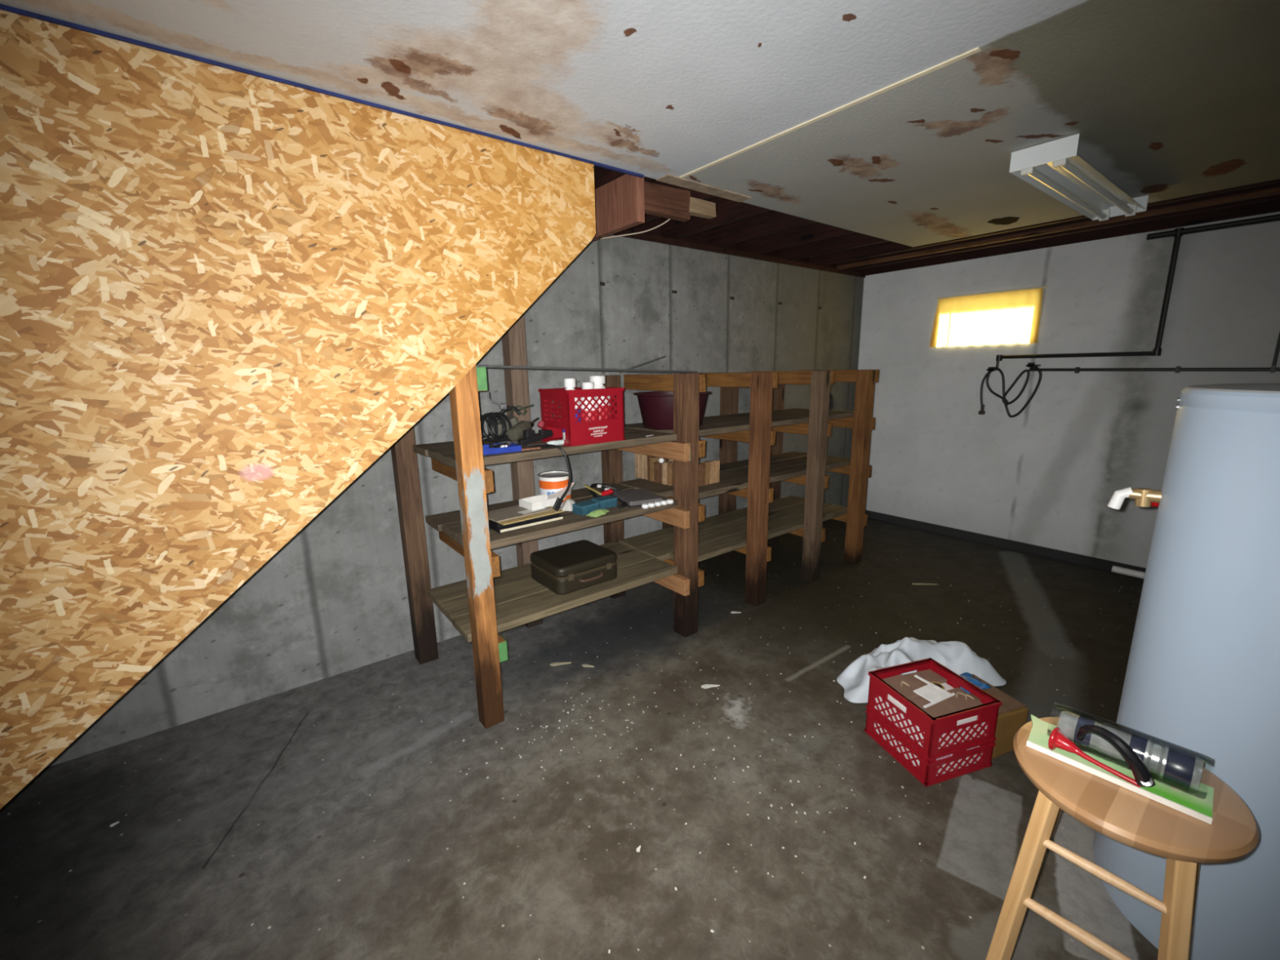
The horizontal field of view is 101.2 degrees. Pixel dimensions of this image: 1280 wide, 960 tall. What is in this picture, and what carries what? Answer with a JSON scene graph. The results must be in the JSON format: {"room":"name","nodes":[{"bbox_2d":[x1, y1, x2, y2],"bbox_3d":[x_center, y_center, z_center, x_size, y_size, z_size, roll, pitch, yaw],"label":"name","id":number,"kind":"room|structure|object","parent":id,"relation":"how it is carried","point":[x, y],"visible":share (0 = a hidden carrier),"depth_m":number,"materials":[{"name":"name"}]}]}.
{"room":"basement","nodes":[
{"label":"basement","id":0,"kind":"room"},
{"bbox_2d":[44,235,864,768],"bbox_3d":[-0.899,-0.249,2.754,7.560,2.115,0.200,-10,15,-37],"label":"wall","id":1,"kind":"structure","parent":0,"point":[333,600],"depth_m":2.82,"materials":[{"name":"concrete"}]},
{"bbox_2d":[610,230,865,277],"bbox_3d":[-0.834,-1.314,2.587,7.360,0.035,0.212,-10,15,-37],"label":"trim","id":2,"kind":"structure","parent":1,"relation":"on","point":[645,237],"depth_m":3.56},
{"bbox_2d":[626,217,853,271],"bbox_3d":[-0.949,-1.416,2.547,7.560,0.185,0.100,-10,15,-37],"label":"trim","id":3,"kind":"structure","parent":1,"relation":"attached to","point":[700,237],"depth_m":3.50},
{"bbox_2d":[0,518,1158,959],"bbox_3d":[0.789,1.259,0.892,7.560,0.120,5.620,-10,15,-37],"label":"floor","id":4,"kind":"structure","parent":0,"point":[323,819],"depth_m":1.69,"materials":[{"name":"concrete"}]},
{"bbox_2d":[0,9,595,808],"bbox_3d":[-1.649,0.128,1.033,3.787,2.108,0.012,-10,15,-37],"label":"wall","id":5,"kind":"structure","parent":4,"relation":"on","point":[226,295],"depth_m":1.34,"materials":[{"name":"wood"}]},
{"bbox_2d":[0,4,644,177],"bbox_3d":[-1.571,-0.922,0.879,4.020,0.008,0.015,-10,15,-37],"label":"strip","id":6,"kind":"object","parent":5,"relation":"attached to","point":[16,11],"visible":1,"depth_m":1.35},
{"bbox_2d":[550,662,571,666],"bbox_3d":[-0.377,0.874,2.500,0.100,0.005,0.022,-3,12,-9],"label":"wood splinter","id":7,"kind":"object","parent":4,"relation":"on","point":[556,663],"visible":1,"depth_m":2.50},
{"bbox_2d":[582,664,594,666],"bbox_3d":[-0.245,0.876,2.477,0.060,0.005,0.018,2,12,13],"label":"wood splinter","id":8,"kind":"object","parent":4,"relation":"on","point":[583,665],"visible":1,"depth_m":2.47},
{"bbox_2d":[390,312,879,728],"bbox_3d":[0.245,-0.302,2.948,2.899,2.103,0.748,-10,15,-37],"label":"shelving unit","id":9,"kind":"object","parent":4,"relation":"on","point":[491,601],"depth_m":2.65,"materials":[{"name":"brown wood"}]},
{"bbox_2d":[480,412,511,441],"bbox_3d":[-0.687,-0.220,2.269,0.110,0.131,0.291,5,13,27],"label":"coiled cord","id":10,"kind":"object","parent":9,"relation":"on","point":[491,415],"visible":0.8,"depth_m":2.33,"materials":[{"name":"black rubber"}]},
{"bbox_2d":[482,442,521,455],"bbox_3d":[-0.591,-0.122,2.080,0.206,0.022,0.126,-9,14,-34],"label":"tray","id":11,"kind":"object","parent":9,"relation":"on","point":[513,447],"visible":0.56,"depth_m":2.05,"materials":[{"name":"plastic"}]},
{"bbox_2d":[488,440,518,448],"bbox_3d":[-0.550,-0.148,2.179,0.068,0.022,0.152,9,16,40],"label":"pliers","id":12,"kind":"object","parent":9,"relation":"on","point":[491,445],"visible":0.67,"depth_m":2.15,"materials":[{"name":"metal"}]},
{"bbox_2d":[487,405,523,438],"bbox_3d":[-0.625,-0.267,2.440,0.161,0.149,0.070,-8,14,-29],"label":"jigsaw","id":13,"kind":"object","parent":9,"relation":"on","point":[513,420],"visible":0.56,"depth_m":2.43,"materials":[{"name":"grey metal"}]},
{"bbox_2d":[509,404,533,416],"bbox_3d":[-0.548,-0.326,2.461,0.045,0.048,0.149,10,16,41],"label":"wire loop","id":14,"kind":"object","parent":13,"relation":"on","point":[532,405],"visible":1,"depth_m":2.45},
{"bbox_2d":[500,417,538,441],"bbox_3d":[-0.533,-0.220,2.340,0.120,0.100,0.219,3,13,20],"label":"drill","id":15,"kind":"object","parent":9,"relation":"on","point":[515,433],"visible":0.89,"depth_m":2.25,"materials":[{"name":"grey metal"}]},
{"bbox_2d":[488,514,563,533],"bbox_3d":[-0.511,0.173,2.287,0.300,0.016,0.190,-11,15,-39],"label":"book","id":16,"kind":"object","parent":9,"relation":"on","point":[503,530],"visible":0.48,"depth_m":2.20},
{"bbox_2d":[488,512,559,528],"bbox_3d":[-0.521,0.157,2.288,0.290,0.014,0.180,-10,15,-37],"label":"book","id":17,"kind":"object","parent":16,"relation":"on","point":[496,525],"visible":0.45,"depth_m":2.20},
{"bbox_2d":[497,506,564,524],"bbox_3d":[-0.507,0.146,2.291,0.290,0.005,0.190,-11,16,-40],"label":"folder","id":18,"kind":"object","parent":17,"relation":"on","point":[553,511],"visible":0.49,"depth_m":2.23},
{"bbox_2d":[488,504,551,522],"bbox_3d":[-0.545,0.139,2.298,0.270,0.006,0.170,-12,16,-42],"label":"folder","id":19,"kind":"object","parent":18,"relation":"on","point":[508,513],"visible":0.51,"depth_m":2.26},
{"bbox_2d":[517,507,546,514],"bbox_3d":[-0.473,0.133,2.302,0.050,0.001,0.120,9,16,40],"label":"paper sheet","id":20,"kind":"object","parent":19,"relation":"on","point":[527,511],"visible":0.8,"depth_m":2.28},
{"bbox_2d":[521,446,540,450],"bbox_3d":[-0.451,-0.125,2.120,0.100,0.006,0.016,-9,15,-34],"label":"wood shim","id":21,"kind":"object","parent":9,"relation":"on","point":[538,447],"visible":0.86,"depth_m":2.12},
{"bbox_2d":[517,420,552,445],"bbox_3d":[-0.456,-0.203,2.242,0.059,0.089,0.180,8,15,37],"label":"clamp","id":22,"kind":"object","parent":9,"relation":"on","point":[529,437],"visible":0.98,"depth_m":2.22,"materials":[{"name":"black metal"}]},
{"bbox_2d":[526,439,564,446],"bbox_3d":[-0.391,-0.150,2.186,0.170,0.024,0.024,-9,14,-32],"label":"screwdriver","id":23,"kind":"object","parent":9,"relation":"on","point":[557,442],"visible":0.84,"depth_m":2.19,"materials":[{"name":"silver metal"}]},
{"bbox_2d":[519,482,574,510],"bbox_3d":[-0.420,0.072,2.436,0.141,0.070,0.309,6,14,30],"label":"tray","id":24,"kind":"object","parent":9,"relation":"on","point":[544,500],"visible":0.89,"depth_m":2.38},
{"bbox_2d":[536,443,571,511],"bbox_3d":[-0.363,-0.009,2.189,0.155,0.282,0.046,3,13,17],"label":"hanging cable","id":25,"kind":"object","parent":9,"relation":"hanging from","point":[558,501],"visible":0.97,"depth_m":2.18,"materials":[{"name":"black rubber"}]},
{"bbox_2d":[537,471,571,506],"bbox_3d":[-0.417,0.041,2.582,0.161,0.148,0.161,9,16,40],"label":"paint can","id":26,"kind":"object","parent":9,"relation":"on","point":[549,482],"visible":0.66,"depth_m":2.52,"materials":[{"name":"metal"}]},
{"bbox_2d":[559,498,575,511],"bbox_3d":[-0.337,0.111,2.473,0.096,0.052,0.110,-4,12,-14],"label":"rag","id":27,"kind":"object","parent":9,"relation":"on","point":[566,505],"visible":0.77,"depth_m":2.44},
{"bbox_2d":[529,539,617,595],"bbox_3d":[-0.315,0.417,2.547,0.335,0.128,0.328,-10,15,-37],"label":"suitcase","id":28,"kind":"object","parent":9,"relation":"on","point":[567,568],"visible":1,"depth_m":2.47,"materials":[{"name":"brown leather"}]},
{"bbox_2d":[492,368,668,373],"bbox_3d":[-0.303,-0.524,2.495,1.239,0.055,0.010,-12,16,-41],"label":"metal rod","id":29,"kind":"object","parent":9,"relation":"on","point":[492,368],"visible":0.38,"depth_m":2.55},
{"bbox_2d":[537,386,625,446],"bbox_3d":[-0.257,-0.291,2.341,0.295,0.232,0.245,-10,15,-37],"label":"crate","id":30,"kind":"object","parent":9,"relation":"on","point":[585,433],"visible":0.9,"depth_m":2.25,"materials":[{"name":"red plastic"}]},
{"bbox_2d":[561,377,581,439],"bbox_3d":[-0.296,-0.298,2.248,0.082,0.268,0.082,-10,15,-37],"label":"plastic bottle","id":31,"kind":"object","parent":30,"relation":"in","point":[570,383],"visible":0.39,"depth_m":2.21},
{"bbox_2d":[579,382,599,422],"bbox_3d":[-0.222,-0.298,2.285,0.086,0.250,0.086,-10,15,-37],"label":"plastic bottle","id":32,"kind":"object","parent":30,"relation":"in","point":[585,385],"visible":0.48,"depth_m":2.25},
{"bbox_2d":[588,375,611,420],"bbox_3d":[-0.190,-0.333,2.384,0.118,0.276,0.118,1,12,7],"label":"plastic bottle","id":33,"kind":"object","parent":30,"relation":"in","point":[598,380],"visible":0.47,"depth_m":2.33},
{"bbox_2d":[572,500,599,515],"bbox_3d":[-0.249,0.128,2.415,0.101,0.042,0.071,-13,17,-43],"label":"box","id":34,"kind":"object","parent":9,"relation":"on","point":[584,508],"visible":0.9,"depth_m":2.39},
{"bbox_2d":[485,367,686,373],"bbox_3d":[-0.229,-0.517,2.459,1.309,0.055,0.010,-12,16,-41],"label":"metal rod","id":35,"kind":"object","parent":9,"relation":"on","point":[486,367],"visible":0.27,"depth_m":2.44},
{"bbox_2d":[475,364,697,373],"bbox_3d":[-0.184,-0.512,2.430,1.334,0.055,0.010,-12,16,-41],"label":"metal rod","id":36,"kind":"object","parent":9,"relation":"on","point":[483,366],"visible":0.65,"depth_m":2.34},
{"bbox_2d":[586,509,608,517],"bbox_3d":[-0.185,0.143,2.376,0.061,0.025,0.124,9,16,40],"label":"cloth","id":37,"kind":"object","parent":9,"relation":"on","point":[597,513],"visible":1,"depth_m":2.35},
{"bbox_2d":[583,484,613,496],"bbox_3d":[-0.205,0.053,2.633,0.152,0.057,0.028,2,12,13],"label":"screwdriver","id":38,"kind":"object","parent":9,"relation":"on","point":[606,492],"visible":0.97,"depth_m":2.62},
{"bbox_2d":[591,495,617,509],"bbox_3d":[-0.170,0.107,2.507,0.101,0.042,0.071,-11,15,-38],"label":"box","id":39,"kind":"object","parent":9,"relation":"on","point":[606,501],"visible":0.8,"depth_m":2.48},
{"bbox_2d":[589,483,622,497],"bbox_3d":[-0.194,0.047,2.744,0.200,0.057,0.130,-12,17,-43],"label":"clamp","id":40,"kind":"object","parent":9,"relation":"on","point":[606,486],"visible":0.68,"depth_m":2.75,"materials":[{"name":"black plastic"}]},
{"bbox_2d":[617,501,626,508],"bbox_3d":[-0.073,0.115,2.510,0.020,0.020,0.105,4,13,23],"label":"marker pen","id":41,"kind":"object","parent":9,"relation":"on","point":[624,504],"visible":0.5,"depth_m":2.47,"materials":[{"name":"black plastic"}]},
{"bbox_2d":[635,453,639,478],"bbox_3d":[-0.009,-0.099,3.157,0.032,0.171,0.032,-10,15,-37],"label":"lumber offcut","id":42,"kind":"object","parent":9,"relation":"on","point":[637,455],"visible":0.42,"depth_m":3.15,"materials":[{"name":"brown wood"}]},
{"bbox_2d":[613,488,662,507],"bbox_3d":[-0.014,0.088,2.614,0.170,0.030,0.240,-6,13,-21],"label":"case","id":43,"kind":"object","parent":9,"relation":"on","point":[634,498],"visible":0.87,"depth_m":2.57,"materials":[{"name":"grey plastic"}]},
{"bbox_2d":[639,453,644,479],"bbox_3d":[0.018,-0.106,3.130,0.032,0.195,0.032,-10,15,-37],"label":"lumber offcut","id":44,"kind":"object","parent":9,"relation":"on","point":[641,455],"visible":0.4,"depth_m":3.12,"materials":[{"name":"brown wood"}]},
{"bbox_2d":[618,355,665,373],"bbox_3d":[0.016,-0.632,2.864,0.322,0.091,0.008,-10,15,-37],"label":"rod","id":45,"kind":"object","parent":9,"relation":"on","point":[663,356],"visible":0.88,"depth_m":2.88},
{"bbox_2d":[643,454,647,479],"bbox_3d":[0.043,-0.108,3.103,0.032,0.209,0.032,-10,15,-37],"label":"lumber offcut","id":46,"kind":"object","parent":9,"relation":"on","point":[645,457],"visible":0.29,"depth_m":3.10,"materials":[{"name":"brown wood"}]},
{"bbox_2d":[646,454,653,480],"bbox_3d":[0.062,-0.084,3.077,0.033,0.172,0.031,-10,15,-37],"label":"lumber offcut","id":47,"kind":"object","parent":9,"relation":"on","point":[648,456],"visible":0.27,"depth_m":3.07,"materials":[{"name":"brown wood"}]},
{"bbox_2d":[649,456,657,481],"bbox_3d":[0.079,-0.062,3.048,0.033,0.141,0.032,-10,15,-37],"label":"lumber offcut","id":48,"kind":"object","parent":9,"relation":"on","point":[652,460],"visible":0.76,"depth_m":3.03,"materials":[{"name":"brown wood"}]},
{"bbox_2d":[653,462,658,482],"bbox_3d":[0.102,-0.044,3.023,0.033,0.115,0.031,-10,15,-37],"label":"lumber offcut","id":49,"kind":"object","parent":9,"relation":"on","point":[655,464],"visible":0.76,"depth_m":3.01,"materials":[{"name":"brown wood"}]},
{"bbox_2d":[658,458,666,483],"bbox_3d":[0.129,-0.052,2.997,0.033,0.140,0.031,-10,15,-37],"label":"lumber offcut","id":50,"kind":"object","parent":9,"relation":"on","point":[660,464],"visible":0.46,"depth_m":2.99,"materials":[{"name":"brown wood"}]},
{"bbox_2d":[662,461,666,484],"bbox_3d":[0.147,-0.039,2.967,0.032,0.126,0.032,-10,15,-37],"label":"lumber offcut","id":51,"kind":"object","parent":9,"relation":"on","point":[664,464],"visible":0.76,"depth_m":2.96,"materials":[{"name":"brown wood"}]},
{"bbox_2d":[666,462,673,485],"bbox_3d":[0.172,-0.036,2.941,0.033,0.130,0.032,-10,15,-37],"label":"lumber offcut","id":52,"kind":"object","parent":9,"relation":"on","point":[668,464],"visible":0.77,"depth_m":2.93,"materials":[{"name":"brown wood"}]},
{"bbox_2d":[633,391,711,430],"bbox_3d":[0.175,-0.381,2.847,0.420,0.184,0.420,-10,15,-37],"label":"plastic basin","id":53,"kind":"object","parent":9,"relation":"on","point":[656,407],"visible":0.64,"depth_m":2.71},
{"bbox_2d":[671,463,673,485],"bbox_3d":[0.198,-0.028,2.917,0.033,0.123,0.031,-10,15,-37],"label":"lumber offcut","id":54,"kind":"object","parent":9,"relation":"on","point":[672,464],"visible":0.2,"depth_m":2.91,"materials":[{"name":"brown wood"}]},
{"bbox_2d":[698,464,700,486],"bbox_3d":[0.309,-0.024,2.897,0.033,0.121,0.032,-10,15,-37],"label":"lumber offcut","id":55,"kind":"object","parent":9,"relation":"on","point":[699,464],"visible":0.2,"depth_m":2.89,"materials":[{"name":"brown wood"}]},
{"bbox_2d":[698,462,706,485],"bbox_3d":[0.342,-0.031,2.919,0.033,0.124,0.031,-10,15,-37],"label":"lumber offcut","id":56,"kind":"object","parent":9,"relation":"on","point":[702,477],"visible":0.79,"depth_m":2.91,"materials":[{"name":"brown wood"}]},
{"bbox_2d":[702,461,710,484],"bbox_3d":[0.370,-0.040,2.946,0.033,0.128,0.032,-10,15,-37],"label":"lumber offcut","id":57,"kind":"object","parent":9,"relation":"on","point":[708,463],"visible":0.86,"depth_m":2.93,"materials":[{"name":"brown wood"}]},
{"bbox_2d":[709,460,715,484],"bbox_3d":[0.401,-0.044,2.971,0.033,0.126,0.031,-10,15,-37],"label":"lumber offcut","id":58,"kind":"object","parent":9,"relation":"on","point":[712,463],"visible":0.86,"depth_m":2.96,"materials":[{"name":"brown wood"}]},
{"bbox_2d":[712,459,719,482],"bbox_3d":[0.433,-0.050,2.995,0.033,0.126,0.031,-10,15,-37],"label":"lumber offcut","id":59,"kind":"object","parent":9,"relation":"on","point":[717,473],"visible":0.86,"depth_m":2.98,"materials":[{"name":"brown wood"}]},
{"bbox_2d":[828,393,833,412],"bbox_3d":[1.180,-0.502,3.405,0.165,0.165,0.022,-3,12,-10],"label":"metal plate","id":60,"kind":"object","parent":9,"relation":"on","point":[831,398],"visible":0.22,"depth_m":3.41,"materials":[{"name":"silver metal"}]},
{"bbox_2d":[701,684,719,688],"bbox_3d":[0.310,0.904,2.306,0.085,0.003,0.028,-2,12,-6],"label":"chip","id":61,"kind":"object","parent":4,"relation":"on","point":[706,686],"visible":1,"depth_m":2.30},
{"bbox_2d":[421,559,1134,959],"bbox_3d":[0.994,0.822,2.640,3.880,0.002,2.090,-10,15,-37],"label":"crumbs","id":62,"kind":"object","parent":4,"relation":"on","point":[864,877],"visible":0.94,"depth_m":1.93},
{"bbox_2d":[836,636,1006,702],"bbox_3d":[1.206,0.788,2.341,0.756,0.181,0.352,-3,12,-11],"label":"crumpled cloth","id":63,"kind":"object","parent":4,"relation":"on","point":[957,656],"visible":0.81,"depth_m":2.29,"materials":[{"name":"fabric"}]},
{"bbox_2d":[911,582,937,585],"bbox_3d":[1.808,0.660,3.332,0.160,0.004,0.020,0,12,5],"label":"wood splinter","id":64,"kind":"object","parent":4,"relation":"on","point":[917,584],"visible":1,"depth_m":3.33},
{"bbox_2d":[864,657,1002,786],"bbox_3d":[1.038,0.854,1.891,0.295,0.250,0.295,-5,13,-17],"label":"crate","id":65,"kind":"object","parent":4,"relation":"on","point":[930,757],"visible":0.88,"depth_m":1.79,"materials":[{"name":"red plastic"}]},
{"bbox_2d":[874,682,986,775],"bbox_3d":[1.039,0.872,1.895,0.258,0.199,0.257,-5,13,-17],"label":"box","id":66,"kind":"object","parent":65,"relation":"in","point":[947,686],"visible":0.13,"depth_m":1.81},
{"bbox_2d":[882,674,923,701],"bbox_3d":[0.948,0.757,1.909,0.107,0.018,0.128,-5,13,-17],"label":"flap","id":67,"kind":"object","parent":66,"relation":"on","point":[895,682],"visible":0.44,"depth_m":1.91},
{"bbox_2d":[913,675,955,708],"bbox_3d":[1.006,0.750,1.875,0.160,0.005,0.142,-7,13,-26],"label":"divider","id":68,"kind":"object","parent":67,"relation":"on","point":[931,692],"visible":1,"depth_m":1.85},
{"bbox_2d":[900,669,946,688],"bbox_3d":[1.062,0.746,1.968,0.142,0.013,0.082,-5,13,-17],"label":"flap","id":69,"kind":"object","parent":66,"relation":"on","point":[929,675],"visible":0.72,"depth_m":1.97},
{"bbox_2d":[927,681,944,689],"bbox_3d":[1.073,0.756,1.906,0.056,0.020,0.056,-5,13,-17],"label":"glass jar","id":70,"kind":"object","parent":66,"relation":"on","point":[939,685],"visible":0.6,"depth_m":1.92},
{"bbox_2d":[911,697,964,717],"bbox_3d":[1.013,0.783,1.794,0.158,0.016,0.117,-5,13,-17],"label":"flap","id":71,"kind":"object","parent":66,"relation":"on","point":[946,706],"visible":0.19,"depth_m":1.79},
{"bbox_2d":[946,687,983,709],"bbox_3d":[1.134,0.773,1.839,0.094,0.012,0.124,-5,13,-18],"label":"flap","id":72,"kind":"object","parent":66,"relation":"on","point":[961,700],"visible":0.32,"depth_m":1.83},
{"bbox_2d":[955,691,967,697],"bbox_3d":[1.124,0.754,1.840,0.038,0.012,0.029,-10,15,-37],"label":"wire twist","id":73,"kind":"object","parent":72,"relation":"on","point":[957,692],"visible":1,"depth_m":1.84,"materials":[{"name":"gold metal"}]},
{"bbox_2d":[968,674,1028,759],"bbox_3d":[1.275,0.876,1.962,0.167,0.174,0.225,-5,13,-17],"label":"cardboard box","id":74,"kind":"object","parent":4,"relation":"on","point":[1012,715],"visible":0.26,"depth_m":1.86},
{"bbox_2d":[959,672,991,693],"bbox_3d":[1.233,0.782,2.008,0.131,0.043,0.129,-5,13,-17],"label":"plastic bag","id":75,"kind":"object","parent":74,"relation":"on","point":[967,676],"visible":0.3,"depth_m":2.00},
{"bbox_2d":[985,716,1259,959],"bbox_3d":[0.906,0.853,1.050,0.397,0.610,0.344,-10,15,-37],"label":"bar stool","id":76,"kind":"object","parent":4,"relation":"on","point":[1130,818],"visible":0.72,"depth_m":0.92,"materials":[{"name":"wood"}]},
{"bbox_2d":[1026,702,1213,824],"bbox_3d":[0.905,0.506,1.007,0.120,0.086,0.275,-11,16,-41],"label":"package","id":77,"kind":"object","parent":76,"relation":"on","point":[1165,772],"visible":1,"depth_m":0.97,"materials":[{"name":"cardboard"}]},
{"bbox_2d":[1057,711,1204,791],"bbox_3d":[0.930,0.512,1.008,0.062,0.062,0.200,-11,16,-41],"label":"canister","id":78,"kind":"object","parent":77,"relation":"on","point":[1173,767],"depth_m":0.98,"materials":[{"name":"black metal"}]},
{"bbox_2d":[1111,565,1145,578],"bbox_3d":[3.142,0.594,3.348,0.043,0.044,0.200,-10,15,-37],"label":"pipe stub","id":79,"kind":"object","parent":4,"relation":"on","point":[1126,571],"visible":0.66,"depth_m":3.35,"materials":[{"name":"plastic"}]},
{"bbox_2d":[1092,382,1279,959],"bbox_3d":[1.468,0.402,1.166,0.540,1.420,0.540,-2,12,-5],"label":"water heater","id":80,"kind":"object","parent":4,"relation":"on","point":[1202,676],"visible":0.88,"depth_m":1.10,"materials":[{"name":"metal"}]},
{"bbox_2d":[0,0,1279,247],"bbox_3d":[0.666,-0.755,-0.140,6.295,0.013,4.395,-10,15,-37],"label":"ceiling","id":81,"kind":"structure","parent":0,"point":[1166,100],"depth_m":1.41,"materials":[{"name":"paint"}]},
{"bbox_2d":[590,173,644,242],"bbox_3d":[-0.238,-1.209,2.427,0.038,0.195,0.785,-10,15,-37],"label":"header board","id":82,"kind":"object","parent":81,"relation":"attached to","point":[620,205],"visible":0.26,"depth_m":2.21,"materials":[{"name":"wood"}]},
{"bbox_2d":[644,181,690,222],"bbox_3d":[0.088,-1.230,2.309,0.346,0.125,0.046,-10,15,-37],"label":"header board","id":83,"kind":"object","parent":82,"relation":"attached to","point":[662,201],"visible":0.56,"depth_m":2.31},
{"bbox_2d":[600,218,670,239],"bbox_3d":[0.004,-1.236,2.515,0.393,0.150,0.036,0,12,4],"label":"wire","id":84,"kind":"object","parent":83,"relation":"hanging from","point":[668,219],"visible":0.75,"depth_m":2.54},
{"bbox_2d":[688,196,715,218],"bbox_3d":[0.281,-1.268,2.449,0.169,0.072,0.047,-10,15,-37],"label":"block","id":85,"kind":"object","parent":83,"relation":"attached to","point":[698,207],"visible":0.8,"depth_m":2.43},
{"bbox_2d":[656,173,751,202],"bbox_3d":[0.284,-1.246,2.251,0.500,0.006,0.070,-10,15,-37],"label":"strip","id":86,"kind":"object","parent":81,"relation":"attached to","point":[668,179],"visible":1,"depth_m":2.23,"materials":[{"name":"beige wood"}]},
{"bbox_2d":[680,46,981,177],"bbox_3d":[0.496,-1.132,1.695,0.016,0.004,1.075,-10,15,-37],"label":"batten","id":87,"kind":"object","parent":81,"relation":"attached to","point":[978,49],"visible":1,"depth_m":1.54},
{"bbox_2d":[987,216,1019,224],"bbox_3d":[1.979,-1.403,2.849,0.201,0.004,0.140,-10,15,-37],"label":"burnt patch","id":88,"kind":"object","parent":81,"relation":"attached to","point":[1006,220],"visible":1,"depth_m":2.83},
{"bbox_2d":[1008,133,1148,221],"bbox_3d":[1.857,-1.218,2.184,1.127,0.082,0.196,-10,15,-37],"label":"light","id":89,"kind":"object","parent":81,"relation":"attached to","point":[1055,167],"visible":1,"depth_m":2.07,"materials":[{"name":"white metal"}]},
{"bbox_2d":[857,211,1279,568],"bbox_3d":[3.668,-0.381,2.862,0.200,2.085,5.620,-10,15,-37],"label":"wall","id":90,"kind":"structure","parent":0,"point":[1047,475],"depth_m":3.62,"materials":[{"name":"paint"}]},
{"bbox_2d":[928,285,1048,347],"bbox_3d":[2.564,-1.202,3.923,0.019,0.381,0.748,-10,15,-37],"label":"window","id":91,"kind":"structure","parent":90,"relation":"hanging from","point":[1006,317],"depth_m":3.90,"materials":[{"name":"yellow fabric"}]},
{"bbox_2d":[865,510,1146,580],"bbox_3d":[3.223,0.598,3.410,0.140,0.047,4.115,-10,15,-37],"label":"baseboard","id":92,"kind":"structure","parent":90,"relation":"attached to","point":[1095,563],"depth_m":3.96,"materials":[{"name":"black rubber"}]},
{"bbox_2d":[978,362,1042,417],"bbox_3d":[2.703,-0.656,3.843,0.064,0.392,0.376,-10,15,-37],"label":"extension cord","id":93,"kind":"object","parent":90,"relation":"hanging from","point":[1032,365],"visible":1,"depth_m":3.84,"materials":[{"name":"black rubber"}]},
{"bbox_2d":[853,199,1279,275],"bbox_3d":[3.642,-1.500,2.619,0.220,0.205,5.620,-10,15,-37],"label":"ceiling beam","id":94,"kind":"structure","parent":90,"relation":"on","point":[1273,206],"depth_m":3.37,"materials":[{"name":"wood"}]},
{"bbox_2d":[995,213,1279,367],"bbox_3d":[3.707,-0.945,2.454,0.040,0.787,3.515,-10,15,-37],"label":"gas pipe","id":95,"kind":"object","parent":90,"relation":"attached to","point":[1178,233],"visible":1,"depth_m":3.13,"materials":[{"name":"black metal"}]},
{"bbox_2d":[1028,364,1279,373],"bbox_3d":[3.481,-0.603,2.850,0.046,0.040,2.300,-10,15,-37],"label":"pipe","id":96,"kind":"object","parent":90,"relation":"attached to","point":[1178,369],"visible":1,"depth_m":3.17,"materials":[{"name":"black metal"}]},
{"bbox_2d":[1271,330,1279,364],"bbox_3d":[3.455,-0.753,2.838,0.015,0.280,0.015,6,14,29],"label":"riser pipe","id":97,"kind":"object","parent":90,"relation":"attached to","point":[1277,346],"visible":1,"depth_m":2.85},
{"bbox_3d":[0.749,-1.096,0.393,7.560,0.025,5.620,-10,15,-37],"label":"ceiling","id":98,"kind":"structure","parent":0,"visible":0},
{"bbox_2d":[593,165,654,189],"bbox_3d":[-0.041,-1.378,2.295,0.038,0.185,1.420,-10,15,-37],"label":"joist","id":99,"kind":"object","parent":98,"relation":"attached to","point":[602,176],"visible":0.02,"depth_m":2.42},
{"bbox_2d":[624,178,717,230],"bbox_3d":[0.270,-1.434,2.532,0.038,0.185,1.420,-10,15,-37],"label":"joist","id":100,"kind":"object","parent":98,"relation":"attached to","point":[694,193],"visible":0.02,"depth_m":2.60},
{"bbox_2d":[660,196,773,239],"bbox_3d":[0.581,-1.490,2.769,0.038,0.185,1.420,-10,15,-37],"label":"joist","id":101,"kind":"object","parent":98,"relation":"attached to","point":[727,211],"visible":0.09,"depth_m":2.95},
{"bbox_2d":[705,210,817,247],"bbox_3d":[0.892,-1.545,3.006,0.038,0.185,1.420,-10,15,-37],"label":"joist","id":102,"kind":"object","parent":98,"relation":"attached to","point":[771,222],"visible":0.09,"depth_m":3.23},
{"bbox_2d":[744,222,857,253],"bbox_3d":[1.204,-1.601,3.243,0.038,0.185,1.420,-10,15,-37],"label":"joist","id":103,"kind":"object","parent":98,"relation":"attached to","point":[815,232],"visible":0.09,"depth_m":3.46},
{"bbox_2d":[778,232,888,260],"bbox_3d":[1.515,-1.656,3.480,0.038,0.185,1.420,-10,15,-37],"label":"joist","id":104,"kind":"object","parent":98,"relation":"attached to","point":[855,240],"visible":0.06,"depth_m":3.69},
{"bbox_2d":[809,178,1279,266],"bbox_3d":[2.164,-1.627,3.292,0.038,0.185,2.520,-10,15,-37],"label":"joist","id":105,"kind":"object","parent":98,"relation":"attached to","point":[886,247],"visible":0.08,"depth_m":3.69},
{"bbox_2d":[836,186,1279,269],"bbox_3d":[3.121,-1.330,2.321,0.035,0.024,4.950,-10,15,-37],"label":"strip","id":106,"kind":"object","parent":105,"relation":"attached to","point":[1274,191],"visible":1,"depth_m":3.02,"materials":[{"name":"wood"}]},
{"bbox_2d":[836,182,1279,271],"bbox_3d":[2.475,-1.683,3.529,0.038,0.185,2.520,-10,15,-37],"label":"joist","id":107,"kind":"object","parent":98,"relation":"attached to","point":[1276,197],"visible":0.08,"depth_m":3.25,"materials":[{"name":"wood"}]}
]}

